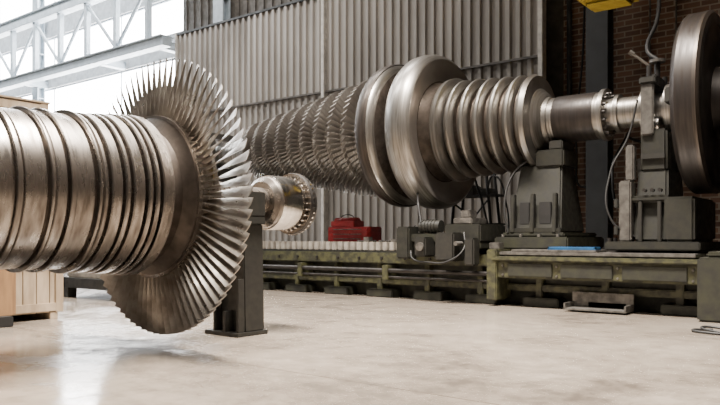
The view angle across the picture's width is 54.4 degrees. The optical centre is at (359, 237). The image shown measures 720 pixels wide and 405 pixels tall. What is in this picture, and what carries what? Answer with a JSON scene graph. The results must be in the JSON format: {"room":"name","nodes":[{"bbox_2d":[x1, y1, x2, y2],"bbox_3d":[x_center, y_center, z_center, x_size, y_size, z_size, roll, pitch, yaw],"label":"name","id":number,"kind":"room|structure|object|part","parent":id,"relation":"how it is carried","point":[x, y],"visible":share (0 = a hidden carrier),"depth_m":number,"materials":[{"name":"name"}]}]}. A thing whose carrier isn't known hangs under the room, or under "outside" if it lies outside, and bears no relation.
{"room":"turbine factory workshop","nodes":[
{"label":"turbine factory workshop","id":0,"kind":"room"},
{"bbox_2d":[0,0,182,96],"bbox_3d":[-16.322,-5.800,33.711,25.000,14.000,0.300,0,0,38],"label":"wall","id":1,"kind":"structure","parent":0,"point":[103,10],"depth_m":30.11,"materials":[{"name":"white glass"}]},
{"bbox_2d":[0,0,174,91],"bbox_3d":[-16.658,-8.260,32.865,25.500,2.920,1.450,0,0,38],"label":"truss","id":2,"kind":"object","parent":1,"relation":"attached to","point":[111,57],"visible":0.96,"depth_m":28.43,"materials":[{"name":"white metal"}]},
{"bbox_2d":[0,0,180,79],"bbox_3d":[-16.334,-8.400,33.695,25.000,1.400,0.060,0,0,38],"label":"window","id":3,"kind":"structure","parent":1,"relation":"in","point":[165,1],"depth_m":29.43,"materials":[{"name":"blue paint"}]},
{"bbox_2d":[20,58,174,110],"bbox_3d":[-16.334,-5.500,33.695,25.000,2.600,0.060,0,0,38],"label":"window","id":4,"kind":"structure","parent":1,"relation":"in","point":[169,60],"depth_m":29.23,"materials":[{"name":"blue paint"}]},
{"bbox_2d":[207,133,236,181],"bbox_3d":[-3.651,-1.335,18.778,0.900,2.830,1.500,0,0,38],"label":"turbine","id":5,"kind":"object","parent":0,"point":[219,137],"visible":0.13,"depth_m":18.50,"materials":[{"name":"metal"}]},
{"bbox_2d":[0,273,719,404],"bbox_3d":[-12.644,1.350,13.902,55.000,0.300,26.600,0,0,38],"label":"floor","id":6,"kind":"structure","parent":0,"point":[318,348],"depth_m":6.97,"materials":[{"name":"concrete"}]},
{"bbox_2d":[0,269,15,327],"bbox_3d":[-5.164,0.625,9.152,0.350,1.150,1.400,0,0,38],"label":"wooden crate","id":7,"kind":"object","parent":6,"relation":"on","point":[7,279],"visible":0.66,"depth_m":9.54,"materials":[{"name":"brown wood"}]},
{"bbox_2d":[9,270,62,318],"bbox_3d":[-6.247,0.375,10.351,2.710,1.650,2.460,0,0,38],"label":"wooden crate","id":8,"kind":"object","parent":6,"relation":"on","point":[40,295],"visible":0.34,"depth_m":10.24,"materials":[{"name":"brown wood"}]},
{"bbox_2d":[0,94,49,109],"bbox_3d":[-6.282,-1.240,10.347,2.460,1.580,2.210,0,0,38],"label":"wooden crate","id":9,"kind":"object","parent":8,"relation":"on","point":[6,101],"visible":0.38,"depth_m":10.13,"materials":[{"name":"brown wood"}]},
{"bbox_2d":[32,0,44,100],"bbox_3d":[-14.616,-5.800,31.829,0.700,14.000,0.560,0,0,38],"label":"steel column","id":10,"kind":"structure","parent":6,"relation":"on","point":[37,93],"depth_m":31.81,"materials":[{"name":"white metal"}]},
{"bbox_2d":[63,272,107,296],"bbox_3d":[-4.666,0.940,14.101,2.600,0.520,1.450,0,0,38],"label":"steel skid","id":11,"kind":"object","parent":6,"relation":"on","point":[75,280],"visible":0.18,"depth_m":13.92,"materials":[{"name":"metal"}]},
{"bbox_3d":[-4.666,0.740,14.101,2.400,0.120,1.250,0,0,38],"label":"plate","id":12,"kind":"part","parent":11,"relation":"part of","materials":[{"name":"metal"}]},
{"bbox_2d":[213,0,229,22],"bbox_3d":[-4.791,-5.800,24.263,0.700,14.000,0.560,0,0,38],"label":"steel column","id":13,"kind":"structure","parent":6,"relation":"on","point":[221,8],"depth_m":24.19,"materials":[{"name":"metal"}]},
{"bbox_2d":[205,192,267,337],"bbox_3d":[-1.555,0.315,8.797,0.630,1.770,0.500,0,0,40],"label":"stand","id":14,"kind":"object","parent":6,"relation":"on","point":[240,313],"visible":0.65,"depth_m":8.64,"materials":[{"name":"metal"}]},
{"bbox_2d":[0,58,316,334],"bbox_3d":[-3.269,-0.460,6.684,3.081,3.081,7.540,0,0,40],"label":"turbine","id":15,"kind":"object","parent":14,"relation":"on","point":[136,199],"visible":0.99,"depth_m":7.01,"materials":[{"name":"metal"}]},
{"bbox_3d":[-1.555,1.020,8.797,0.630,0.360,0.500,0,0,40],"label":"plate","id":16,"kind":"part","parent":14,"relation":"part of","materials":[{"name":"metal"}]},
{"bbox_2d":[175,0,545,241],"bbox_3d":[-1.087,-3.050,20.829,13.780,8.500,0.280,0,0,38],"label":"wall panel","id":17,"kind":"object","parent":6,"relation":"on","point":[270,62],"visible":0.44,"depth_m":20.25,"materials":[{"name":"paint"}]},
{"bbox_3d":[-1.075,-7.240,20.845,13.780,0.080,0.200,0,0,38],"label":"rail","id":18,"kind":"part","parent":17,"relation":"part of","materials":[{"name":"metal"}]},
{"bbox_3d":[-1.127,-4.330,20.785,13.650,0.060,0.040,0,0,38],"label":"seam rail","id":19,"kind":"part","parent":17,"relation":"part of","materials":[{"name":"grey metal"}]},
{"bbox_2d":[263,241,719,322],"bbox_3d":[1.995,0.640,14.146,17.100,1.120,3.050,0,0,38],"label":"bed","id":20,"kind":"object","parent":6,"relation":"on","point":[672,283],"visible":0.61,"depth_m":12.23,"materials":[{"name":"metal"}]},
{"bbox_2d":[328,214,381,241],"bbox_3d":[-0.129,-0.182,16.444,1.430,0.765,0.700,0,0,38],"label":"toolbox","id":21,"kind":"object","parent":20,"relation":"on","point":[342,229],"visible":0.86,"depth_m":16.28,"materials":[{"name":"metal"}]},
{"bbox_2d":[357,225,415,241],"bbox_3d":[0.559,-0.089,14.591,1.492,0.338,0.226,0,0,38],"label":"tools","id":22,"kind":"object","parent":20,"relation":"on","point":[365,239],"visible":0.47,"depth_m":14.78,"materials":[{"name":"metal"}]},
{"bbox_2d":[397,192,504,265],"bbox_3d":[2.166,-0.311,14.274,1.986,1.623,3.361,0,0,38],"label":"carriage","id":23,"kind":"object","parent":20,"relation":"on","point":[463,239],"visible":0.9,"depth_m":12.99,"materials":[{"name":"metal"}]},
{"bbox_3d":[1.372,-0.220,13.459,0.450,0.270,0.270,0,0,38],"label":"motor","id":24,"kind":"part","parent":23,"relation":"part of","materials":[{"name":"metal"}]},
{"bbox_2d":[451,174,509,227],"bbox_3d":[2.816,-0.250,16.206,1.754,2.907,0.754,0,0,38],"label":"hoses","id":25,"kind":"object","parent":20,"relation":"on","point":[476,191],"visible":0.41,"depth_m":16.02,"materials":[{"name":"rubber"}]},
{"bbox_2d":[465,194,504,224],"bbox_3d":[2.719,-0.650,16.397,1.300,0.700,0.500,0,0,38],"label":"shelf","id":26,"kind":"object","parent":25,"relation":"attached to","point":[488,196],"depth_m":16.02,"materials":[{"name":"black metal"}]},
{"bbox_2d":[489,140,603,248],"bbox_3d":[3.528,-0.792,13.186,1.400,1.985,2.200,0,0,38],"label":"pedestal","id":27,"kind":"object","parent":20,"relation":"on","point":[545,207],"visible":0.98,"depth_m":12.79,"materials":[{"name":"metal"}]},
{"bbox_2d":[216,55,670,208],"bbox_3d":[0.716,-2.200,15.352,12.200,3.200,3.200,0,0,38],"label":"turbine","id":28,"kind":"object","parent":27,"relation":"on","point":[420,125],"visible":0.94,"depth_m":13.75,"materials":[{"name":"metal"}]},
{"bbox_2d":[547,247,600,249],"bbox_3d":[3.597,0.175,11.776,0.830,0.050,0.250,0,0,38],"label":"tray","id":29,"kind":"object","parent":20,"relation":"on","point":[549,248],"visible":1,"depth_m":11.64,"materials":[{"name":"plastic"}]},
{"bbox_2d":[605,50,719,250],"bbox_3d":[5.187,-1.466,11.909,1.512,3.332,2.000,0,0,38],"label":"pedestal","id":30,"kind":"object","parent":20,"relation":"on","point":[659,218],"visible":0.92,"depth_m":11.52,"materials":[{"name":"metal"}]},
{"bbox_3d":[4.861,-2.983,11.800,0.846,0.299,0.284,0,0,-37],"label":"handle","id":31,"kind":"part","parent":30,"relation":"part of","materials":[{"name":"grey metal"}]},
{"bbox_3d":[5.212,0.130,11.890,1.450,0.140,2.000,0,0,38],"label":"sole plate","id":32,"kind":"part","parent":30,"relation":"part of","materials":[{"name":"grey metal"}]},
{"bbox_2d":[664,10,719,193],"bbox_3d":[7.106,-1.739,10.431,4.270,3.878,2.956,0,0,38],"label":"flywheel","id":33,"kind":"object","parent":20,"relation":"on","point":[692,96],"visible":1,"depth_m":10.62,"materials":[{"name":"metal"}]},
{"bbox_2d":[563,291,633,313],"bbox_3d":[3.853,1.035,11.314,1.000,0.270,0.430,0,0,38],"label":"tray","id":34,"kind":"object","parent":6,"relation":"on","point":[582,301],"depth_m":11.40,"materials":[{"name":"grey metal"}]},
{"bbox_2d":[586,7,612,247],"bbox_3d":[5.453,-5.800,15.932,0.700,14.000,0.600,0,0,38],"label":"steel column","id":35,"kind":"structure","parent":6,"relation":"on","point":[599,25],"depth_m":15.80,"materials":[{"name":"metal"}]},
{"bbox_2d":[564,0,719,240],"bbox_3d":[11.210,-5.800,12.508,15.500,14.000,0.300,0,0,38],"label":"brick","id":36,"kind":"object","parent":6,"relation":"on","point":[630,23],"depth_m":16.16,"materials":[{"name":"brown brick"}]},
{"bbox_2d":[691,325,719,334],"bbox_3d":[4.864,1.164,8.537,1.522,0.069,0.420,0,0,38],"label":"hose","id":37,"kind":"object","parent":6,"relation":"on","point":[705,329],"visible":1,"depth_m":8.84,"materials":[{"name":"grey rubber"}]},
{"bbox_2d":[183,0,563,97],"bbox_3d":[-0.692,-5.800,21.637,14.500,14.000,0.360,0,0,38],"label":"steel frame","id":38,"kind":"object","parent":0,"point":[196,13],"depth_m":17.37,"materials":[{"name":"grey metal"}]},
{"bbox_2d":[575,5,585,187],"bbox_3d":[5.354,-3.888,16.605,0.512,5.426,0.104,0,0,38],"label":"air hose","id":39,"kind":"object","parent":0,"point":[584,7],"visible":0.4,"depth_m":16.62,"materials":[{"name":"black rubber"}]},
{"bbox_2d":[637,0,676,175],"bbox_3d":[6.711,-4.600,15.639,0.950,6.400,0.230,0,0,38],"label":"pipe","id":40,"kind":"object","parent":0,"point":[639,159],"visible":0.16,"depth_m":15.77,"materials":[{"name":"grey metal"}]},
{"bbox_2d":[611,132,640,200],"bbox_3d":[6.089,-1.494,15.470,0.874,1.849,0.902,0,0,38],"label":"hose","id":41,"kind":"object","parent":40,"relation":"attached to","point":[630,138],"visible":0.4,"depth_m":15.57,"materials":[{"name":"black rubber"}]},
{"bbox_3d":[-12.644,-12.950,13.902,55.000,0.300,26.600,0,0,38],"label":"ceiling","id":42,"kind":"structure","parent":0,"visible":0},
{"bbox_2d":[578,0,638,11],"bbox_3d":[7.514,-8.510,10.495,9.900,8.580,1.400,0,0,38],"label":"crane","id":43,"kind":"object","parent":42,"relation":"hanging from","point":[593,5],"visible":1,"depth_m":12.70,"materials":[{"name":"yellow metal"}]},
{"bbox_2d":[645,0,660,58],"bbox_3d":[5.117,-4.363,12.222,0.273,2.634,0.277,0,0,38],"label":"cable","id":44,"kind":"object","parent":43,"relation":"hanging from","point":[658,10],"visible":0.88,"depth_m":12.21,"materials":[{"name":"black rubber"}]}
]}

